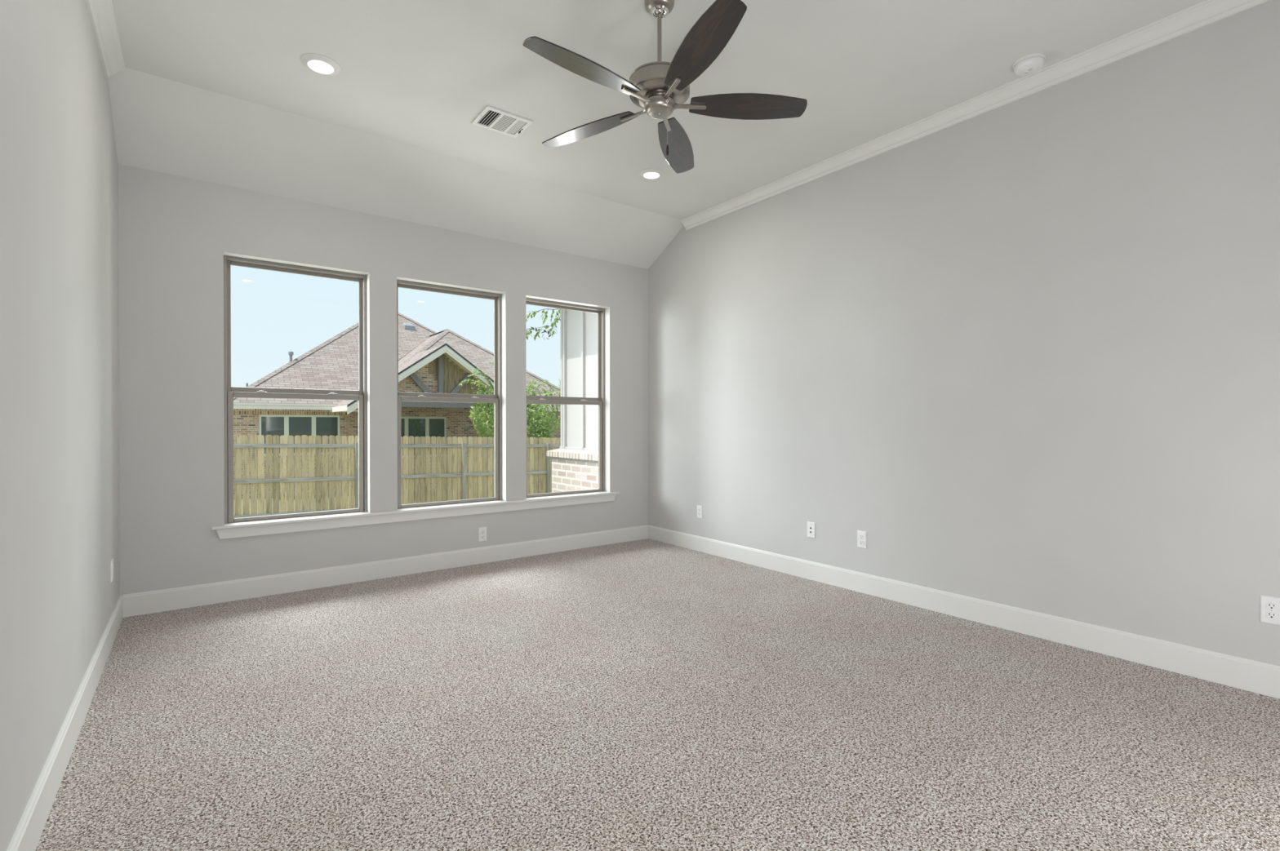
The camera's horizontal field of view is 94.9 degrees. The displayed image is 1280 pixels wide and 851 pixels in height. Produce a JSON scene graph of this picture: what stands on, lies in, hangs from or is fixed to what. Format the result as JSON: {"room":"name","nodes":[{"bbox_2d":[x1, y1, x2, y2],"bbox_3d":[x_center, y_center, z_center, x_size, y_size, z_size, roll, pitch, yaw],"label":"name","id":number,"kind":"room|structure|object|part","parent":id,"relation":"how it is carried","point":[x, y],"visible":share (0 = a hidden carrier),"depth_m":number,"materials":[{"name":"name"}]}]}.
{"room":"empty bedroom","nodes":[
{"label":"empty bedroom","id":0,"kind":"room"},
{"bbox_2d":[0,0,119,850],"bbox_3d":[-1.579,-0.360,1.360,0.140,3.048,5.655,0,0,-37],"label":"wall","id":1,"kind":"structure","parent":0,"point":[60,515],"depth_m":1.87,"materials":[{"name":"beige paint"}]},
{"bbox_2d":[6,595,123,850],"bbox_3d":[-1.469,1.097,1.351,0.015,0.134,5.500,0,0,-37],"label":"baseboard","id":2,"kind":"structure","parent":1,"relation":"attached to","point":[28,833],"depth_m":1.94,"materials":[{"name":"white paint"}]},
{"bbox_2d":[85,0,125,79],"bbox_3d":[-1.271,-1.844,1.124,0.077,0.079,4.916,0,0,-37],"label":"crown molding","id":3,"kind":"structure","parent":1,"relation":"attached to","point":[101,12],"depth_m":2.78,"materials":[{"name":"white paint"}]},
{"bbox_2d":[110,559,114,582],"bbox_3d":[-2.861,0.786,3.187,0.010,0.117,0.071,0,0,-37],"label":"wall outlet","id":4,"kind":"object","parent":1,"relation":"attached to","point":[112,566],"visible":1,"depth_m":3.16,"materials":[{"name":"white plastic"}]},
{"bbox_2d":[118,164,648,595],"bbox_3d":[-1.572,-0.374,4.812,4.032,3.048,0.155,0,0,-37],"label":"wall","id":5,"kind":"structure","parent":0,"point":[175,233],"depth_m":4.08,"materials":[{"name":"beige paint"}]},
{"bbox_2d":[223,255,367,524],"bbox_3d":[-2.441,-0.231,4.209,0.887,1.809,0.070,0,0,-37],"label":"window","id":6,"kind":"structure","parent":5,"relation":"in","point":[229,393],"depth_m":4.15,"materials":[{"name":"glass"}]},
{"bbox_3d":[-2.454,-0.665,4.224,0.847,0.902,0.017,0,0,-37],"label":"sash","id":7,"kind":"part","parent":6,"relation":"part of","materials":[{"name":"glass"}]},
{"bbox_3d":[-2.435,0.212,4.203,0.843,0.881,0.031,0,0,-37],"label":"sash","id":8,"kind":"part","parent":6,"relation":"part of","materials":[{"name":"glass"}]},
{"bbox_2d":[122,524,648,617],"bbox_3d":[-1.519,1.083,4.750,4.006,0.134,0.015,0,0,-37],"label":"baseboard","id":9,"kind":"structure","parent":5,"relation":"attached to","point":[182,597],"depth_m":4.30,"materials":[{"name":"white paint"}]},
{"bbox_2d":[211,491,619,539],"bbox_3d":[-1.515,0.694,4.799,3.207,0.087,0.120,0,0,-37],"label":"sill","id":10,"kind":"structure","parent":5,"relation":"attached to","point":[248,529],"depth_m":4.48,"materials":[{"name":"white paint"}]},
{"bbox_2d":[396,280,502,509],"bbox_3d":[-1.576,-0.235,4.862,0.889,1.809,0.070,0,0,-37],"label":"window","id":11,"kind":"structure","parent":5,"relation":"in","point":[495,398],"depth_m":4.96,"materials":[{"name":"glass"}]},
{"bbox_3d":[-1.589,-0.668,4.877,0.849,0.902,0.017,0,0,-37],"label":"sash","id":12,"kind":"part","parent":11,"relation":"part of","materials":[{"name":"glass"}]},
{"bbox_3d":[-1.570,0.208,4.856,0.845,0.881,0.031,0,0,-37],"label":"sash","id":13,"kind":"part","parent":11,"relation":"part of","materials":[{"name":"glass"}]},
{"bbox_2d":[478,527,486,542],"bbox_3d":[-1.313,0.910,4.908,0.071,0.117,0.010,0,0,-37],"label":"wall outlet","id":14,"kind":"object","parent":5,"relation":"attached to","point":[482,531],"visible":1,"depth_m":4.90,"materials":[{"name":"white plastic"}]},
{"bbox_2d":[525,297,604,497],"bbox_3d":[-0.717,-0.238,5.511,0.885,1.809,0.070,0,0,-37],"label":"window","id":15,"kind":"structure","parent":5,"relation":"in","point":[600,401],"depth_m":5.73,"materials":[{"name":"glass"}]},
{"bbox_3d":[-0.730,-0.671,5.526,0.845,0.902,0.017,0,0,-37],"label":"sash","id":16,"kind":"part","parent":15,"relation":"part of","materials":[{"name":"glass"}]},
{"bbox_3d":[-0.711,0.205,5.505,0.841,0.881,0.031,0,0,-37],"label":"sash","id":17,"kind":"part","parent":15,"relation":"part of","materials":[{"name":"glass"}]},
{"bbox_2d":[107,67,683,269],"bbox_3d":[-1.347,-1.738,4.507,4.032,0.318,0.594,0,0,-37],"label":"ceiling","id":18,"kind":"structure","parent":0,"point":[162,125],"depth_m":4.03,"materials":[{"name":"paint"}]},
{"bbox_2d":[35,538,1279,850],"bbox_3d":[0.128,1.218,2.570,4.312,0.120,5.800,0,0,-37],"label":"floor","id":19,"kind":"structure","parent":0,"point":[646,695],"depth_m":2.26,"materials":[{"name":"beige carpet"}]},
{"bbox_2d":[111,0,1204,220],"bbox_3d":[0.125,-1.950,2.557,4.312,0.120,5.800,0,0,-37],"label":"ceiling","id":20,"kind":"structure","parent":0,"point":[418,73],"depth_m":3.07,"materials":[{"name":"paint"}]},
{"bbox_2d":[300,53,340,75],"bbox_3d":[-1.670,-1.880,3.076,0.186,0.021,0.186,0,0,-37],"label":"recessed light","id":21,"kind":"object","parent":20,"relation":"in","point":[316,63],"visible":1,"depth_m":3.05,"materials":[{"name":"white paint"}]},
{"bbox_2d":[471,105,533,137],"bbox_3d":[-0.859,-1.885,3.662,0.300,0.018,0.250,0,0,-37],"label":"ceiling vent","id":22,"kind":"object","parent":20,"relation":"in","point":[491,118],"visible":1,"depth_m":3.66,"materials":[{"name":"white metal"}]},
{"bbox_2d":[639,168,663,179],"bbox_3d":[0.087,-1.887,4.426,0.186,0.021,0.186,0,0,-37],"label":"recessed light","id":23,"kind":"object","parent":20,"relation":"in","point":[650,173],"visible":1,"depth_m":4.39,"materials":[{"name":"white paint"}]},
{"bbox_2d":[522,0,807,173],"bbox_3d":[0.054,-1.530,2.577,1.230,0.720,1.270,0,0,-37],"label":"ceiling fan","id":24,"kind":"object","parent":20,"relation":"hanging from","point":[660,87],"visible":1,"depth_m":2.55,"materials":[{"name":"brown wood"}]},
{"bbox_3d":[-0.221,-1.435,2.357,0.526,0.006,0.149,1,10,-39],"label":"blade","id":25,"kind":"part","parent":24,"relation":"part of","materials":[{"name":"brown wood"}]},
{"bbox_3d":[-0.250,-1.419,2.825,0.526,0.006,0.149,-2,11,32],"label":"blade","id":26,"kind":"part","parent":24,"relation":"part of","materials":[{"name":"brown wood"}]},
{"bbox_3d":[-0.020,-1.417,2.681,0.164,0.010,0.032,-2,11,32],"label":"blade arm","id":27,"kind":"part","parent":24,"relation":"part of"},
{"bbox_3d":[-0.013,-1.422,2.531,0.164,0.010,0.032,1,10,-39],"label":"blade arm","id":28,"kind":"part","parent":24,"relation":"part of","materials":[{"name":"silver metal"}]},
{"bbox_3d":[0.121,-1.417,2.734,0.032,0.010,0.164,-14,-5,14],"label":"blade arm","id":29,"kind":"part","parent":24,"relation":"part of","materials":[{"name":"silver metal"}]},
{"bbox_3d":[0.119,-1.312,2.548,0.003,0.190,0.002,0,0,-37],"label":"pull chain","id":30,"kind":"part","parent":24,"relation":"part of","materials":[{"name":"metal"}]},
{"bbox_3d":[0.119,-1.194,2.548,0.013,0.048,0.013,0,0,-10],"label":"chain knob","id":31,"kind":"part","parent":24,"relation":"part of","materials":[{"name":"brown wood"}]},
{"bbox_3d":[0.132,-1.425,2.491,0.032,0.010,0.164,14,-7,-20],"label":"blade arm","id":32,"kind":"part","parent":24,"relation":"part of","materials":[{"name":"silver metal"}]},
{"bbox_3d":[0.187,-1.417,2.997,0.149,0.006,0.526,-14,-5,14],"label":"blade","id":33,"kind":"part","parent":24,"relation":"part of","materials":[{"name":"brown wood"}]},
{"bbox_3d":[0.214,-1.421,2.617,0.164,0.010,0.032,0,-15,-3],"label":"blade arm","id":34,"kind":"part","parent":24,"relation":"part of","materials":[{"name":"silver metal"}]},
{"bbox_3d":[0.233,-1.442,2.240,0.149,0.006,0.526,14,-7,-20],"label":"blade","id":35,"kind":"part","parent":24,"relation":"part of","materials":[{"name":"brown wood"}]},
{"bbox_3d":[0.485,-1.430,2.635,0.526,0.006,0.149,0,-15,-3],"label":"blade","id":36,"kind":"part","parent":24,"relation":"part of","materials":[{"name":"brown wood"}]},
{"bbox_2d":[1013,53,1045,75],"bbox_3d":[2.025,-1.869,3.058,0.144,0.051,0.144,0,0,-37],"label":"smoke detector","id":37,"kind":"object","parent":20,"relation":"attached to","point":[1028,64],"visible":1,"depth_m":3.02,"materials":[{"name":"white plastic"}]},
{"bbox_3d":[2.013,-1.853,3.039,0.040,0.016,0.065,0,0,31],"label":"battery door","id":38,"kind":"part","parent":37,"relation":"part of","materials":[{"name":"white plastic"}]},
{"bbox_2d":[648,0,1279,666],"bbox_3d":[1.750,-0.373,3.874,0.140,3.048,5.655,0,0,-37],"label":"wall","id":39,"kind":"structure","parent":0,"point":[1027,348],"depth_m":3.25,"materials":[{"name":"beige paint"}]},
{"bbox_2d":[697,505,702,519],"bbox_3d":[0.542,0.788,5.356,0.010,0.117,0.071,0,0,-37],"label":"wall outlet","id":40,"kind":"object","parent":39,"relation":"attached to","point":[700,508],"visible":1,"depth_m":5.35,"materials":[{"name":"white plastic"}]},
{"bbox_2d":[807,521,815,538],"bbox_3d":[1.275,0.780,4.385,0.011,0.117,0.071,0,0,-37],"label":"jack plate","id":41,"kind":"object","parent":39,"relation":"attached to","point":[811,526],"visible":1,"depth_m":4.38,"materials":[{"name":"white plastic"}]},
{"bbox_2d":[857,530,866,549],"bbox_3d":[1.528,0.787,4.051,0.010,0.117,0.071,0,0,-37],"label":"wall outlet","id":42,"kind":"object","parent":39,"relation":"attached to","point":[861,535],"visible":1,"depth_m":4.05,"materials":[{"name":"white plastic"}]},
{"bbox_2d":[648,524,1279,699],"bbox_3d":[1.737,1.084,3.772,0.015,0.134,5.500,0,0,-37],"label":"baseboard","id":43,"kind":"structure","parent":39,"relation":"attached to","point":[1251,676],"depth_m":3.24,"materials":[{"name":"white paint"}]},
{"bbox_2d":[680,0,1271,230],"bbox_3d":[1.885,-1.856,3.508,0.077,0.079,4.916,0,0,-37],"label":"crown molding","id":44,"kind":"structure","parent":39,"relation":"attached to","point":[1204,13],"depth_m":3.27,"materials":[{"name":"white paint"}]},
{"bbox_2d":[1259,595,1279,626],"bbox_3d":[2.694,0.790,2.507,0.010,0.117,0.071,0,0,-37],"label":"wall outlet","id":45,"kind":"object","parent":39,"relation":"attached to","point":[1269,606],"visible":1,"depth_m":2.51,"materials":[{"name":"white plastic"}]},
{"bbox_2d":[1266,611,1277,619],"bbox_3d":[2.692,0.809,2.505,0.004,0.028,0.034,0,0,-37],"label":"receptacle","id":46,"kind":"object","parent":45,"relation":"attached to","point":[1269,615],"depth_m":2.50,"materials":[{"name":"white plastic"}]},
{"bbox_2d":[1266,602,1277,610],"bbox_3d":[2.692,0.770,2.505,0.004,0.028,0.034,0,0,-37],"label":"receptacle","id":47,"kind":"object","parent":45,"relation":"attached to","point":[1269,606],"depth_m":2.50,"materials":[{"name":"white plastic"}]},
{"label":"outside","id":48,"kind":"structure","parent":0,"visible":0},
{"bbox_2d":[233,484,551,515],"bbox_3d":[-17.277,1.931,30.569,70.000,1.040,59.820,0,0,-37],"label":"lawn","id":49,"kind":"structure","parent":48,"point":[551,484],"depth_m":18.21,"materials":[{"name":"green plant"}]},
{"bbox_2d":[233,312,560,499],"bbox_3d":[-12.641,-1.336,28.031,12.664,8.005,21.840,0,0,-37],"label":"brick house","id":50,"kind":"structure","parent":49,"relation":"on","point":[429,361],"depth_m":20.07,"materials":[{"name":"beige"}]},
{"bbox_3d":[-11.738,0.311,18.788,0.620,1.175,0.010,0,0,-37],"label":"pane","id":51,"kind":"part","parent":50,"relation":"part of","materials":[{"name":"grey glass"}]},
{"bbox_3d":[-11.127,0.308,19.249,0.650,1.175,0.010,0,0,-37],"label":"pane","id":52,"kind":"part","parent":50,"relation":"part of","materials":[{"name":"grey glass"}]},
{"bbox_3d":[-10.505,0.306,19.719,0.650,1.175,0.010,0,0,-37],"label":"pane","id":53,"kind":"part","parent":50,"relation":"part of","materials":[{"name":"grey glass"}]},
{"bbox_3d":[-8.749,0.419,21.045,0.610,1.334,0.010,0,0,-37],"label":"pane","id":54,"kind":"part","parent":50,"relation":"part of","materials":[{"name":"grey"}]},
{"bbox_2d":[402,322,415,331],"bbox_3d":[-10.006,-4.278,25.431,0.450,0.390,0.450,0,0,-37],"label":"roof vent","id":55,"kind":"object","parent":50,"relation":"attached to","point":[406,326],"depth_m":25.28,"materials":[{"name":"grey metal"}]},
{"bbox_3d":[-8.159,0.417,21.491,0.610,1.334,0.010,0,0,-37],"label":"pane","id":56,"kind":"part","parent":50,"relation":"part of","materials":[{"name":"grey glass"}]},
{"bbox_3d":[-7.584,0.415,21.925,0.570,1.334,0.010,0,0,-37],"label":"pane","id":57,"kind":"part","parent":50,"relation":"part of","materials":[{"name":"grey glass"}]},
{"bbox_3d":[-6.648,-1.589,19.580,0.150,1.608,0.150,0,0,-37],"label":"king post","id":58,"kind":"part","parent":50,"relation":"part of","materials":[{"name":"grey wood"}]},
{"bbox_2d":[233,434,560,518],"bbox_3d":[-5.286,1.309,16.027,12.984,2.325,0.123,0,0,-37],"label":"picket fence","id":59,"kind":"object","parent":49,"relation":"on","point":[436,479],"visible":0.32,"depth_m":14.54,"materials":[{"name":"brown wood"}]},
{"bbox_3d":[-8.123,2.088,13.911,2.626,0.152,0.040,0,0,-37],"label":"rail","id":60,"kind":"part","parent":59,"relation":"part of","materials":[{"name":"beige wood"}]},
{"bbox_3d":[-8.123,1.283,13.908,2.626,0.152,0.040,0,0,-37],"label":"rail","id":61,"kind":"part","parent":59,"relation":"part of","materials":[{"name":"beige wood"}]},
{"bbox_3d":[-8.124,0.478,13.904,2.626,0.152,0.040,0,0,-37],"label":"rail","id":62,"kind":"part","parent":59,"relation":"part of","materials":[{"name":"beige wood"}]},
{"bbox_3d":[-7.053,1.394,14.674,0.096,1.943,0.092,0,0,-37],"label":"post","id":63,"kind":"part","parent":59,"relation":"part of","materials":[{"name":"beige wood"}]},
{"bbox_3d":[-5.993,0.534,15.514,2.706,0.154,0.040,0,0,-37],"label":"rail","id":64,"kind":"part","parent":59,"relation":"part of","materials":[{"name":"beige wood"}]},
{"bbox_3d":[-5.993,1.339,15.517,2.706,0.154,0.040,0,0,-37],"label":"rail","id":65,"kind":"part","parent":59,"relation":"part of","materials":[{"name":"beige wood"}]},
{"bbox_3d":[-4.891,1.418,16.307,0.096,1.878,0.092,0,0,-37],"label":"post","id":66,"kind":"part","parent":59,"relation":"part of","materials":[{"name":"beige wood"}]},
{"bbox_3d":[-3.862,1.396,17.127,2.626,0.152,0.040,0,0,-37],"label":"rail","id":67,"kind":"part","parent":59,"relation":"part of","materials":[{"name":"beige wood"}]},
{"bbox_3d":[-3.863,0.591,17.123,2.626,0.152,0.040,0,0,-37],"label":"rail","id":68,"kind":"part","parent":59,"relation":"part of","materials":[{"name":"beige wood"}]},
{"bbox_3d":[-2.792,1.442,17.892,0.096,1.814,0.092,0,0,-37],"label":"post","id":69,"kind":"part","parent":59,"relation":"part of","materials":[{"name":"beige wood"}]},
{"bbox_3d":[-1.764,0.646,18.709,2.626,0.152,0.040,0,0,-37],"label":"rail","id":70,"kind":"part","parent":59,"relation":"part of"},
{"bbox_2d":[458,361,560,462],"bbox_3d":[-3.948,0.135,18.526,4.274,4.242,1.660,0,0,-39],"label":"leafy shrub","id":71,"kind":"object","parent":49,"relation":"on","point":[483,431],"visible":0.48,"depth_m":18.36,"materials":[{"name":"green plant"}]},
{"bbox_2d":[525,308,560,341],"bbox_3d":[-0.411,-1.460,12.275,4.044,6.899,3.903,0,0,-2],"label":"shade tree","id":72,"kind":"object","parent":49,"relation":"on","point":[534,313],"visible":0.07,"depth_m":10.83,"materials":[{"name":"green plant"}]},
{"bbox_2d":[546,308,598,492],"bbox_3d":[0.993,-0.565,8.067,5.150,4.600,1.940,0,0,-37],"label":"exterior wall","id":73,"kind":"structure","parent":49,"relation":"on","point":[575,465],"depth_m":6.86,"materials":[{"name":"white paint"}]},
{"bbox_3d":[1.204,0.264,7.941,4.370,0.027,1.480,0,0,-37],"label":"trim","id":74,"kind":"part","parent":73,"relation":"part of","materials":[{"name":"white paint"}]}
]}

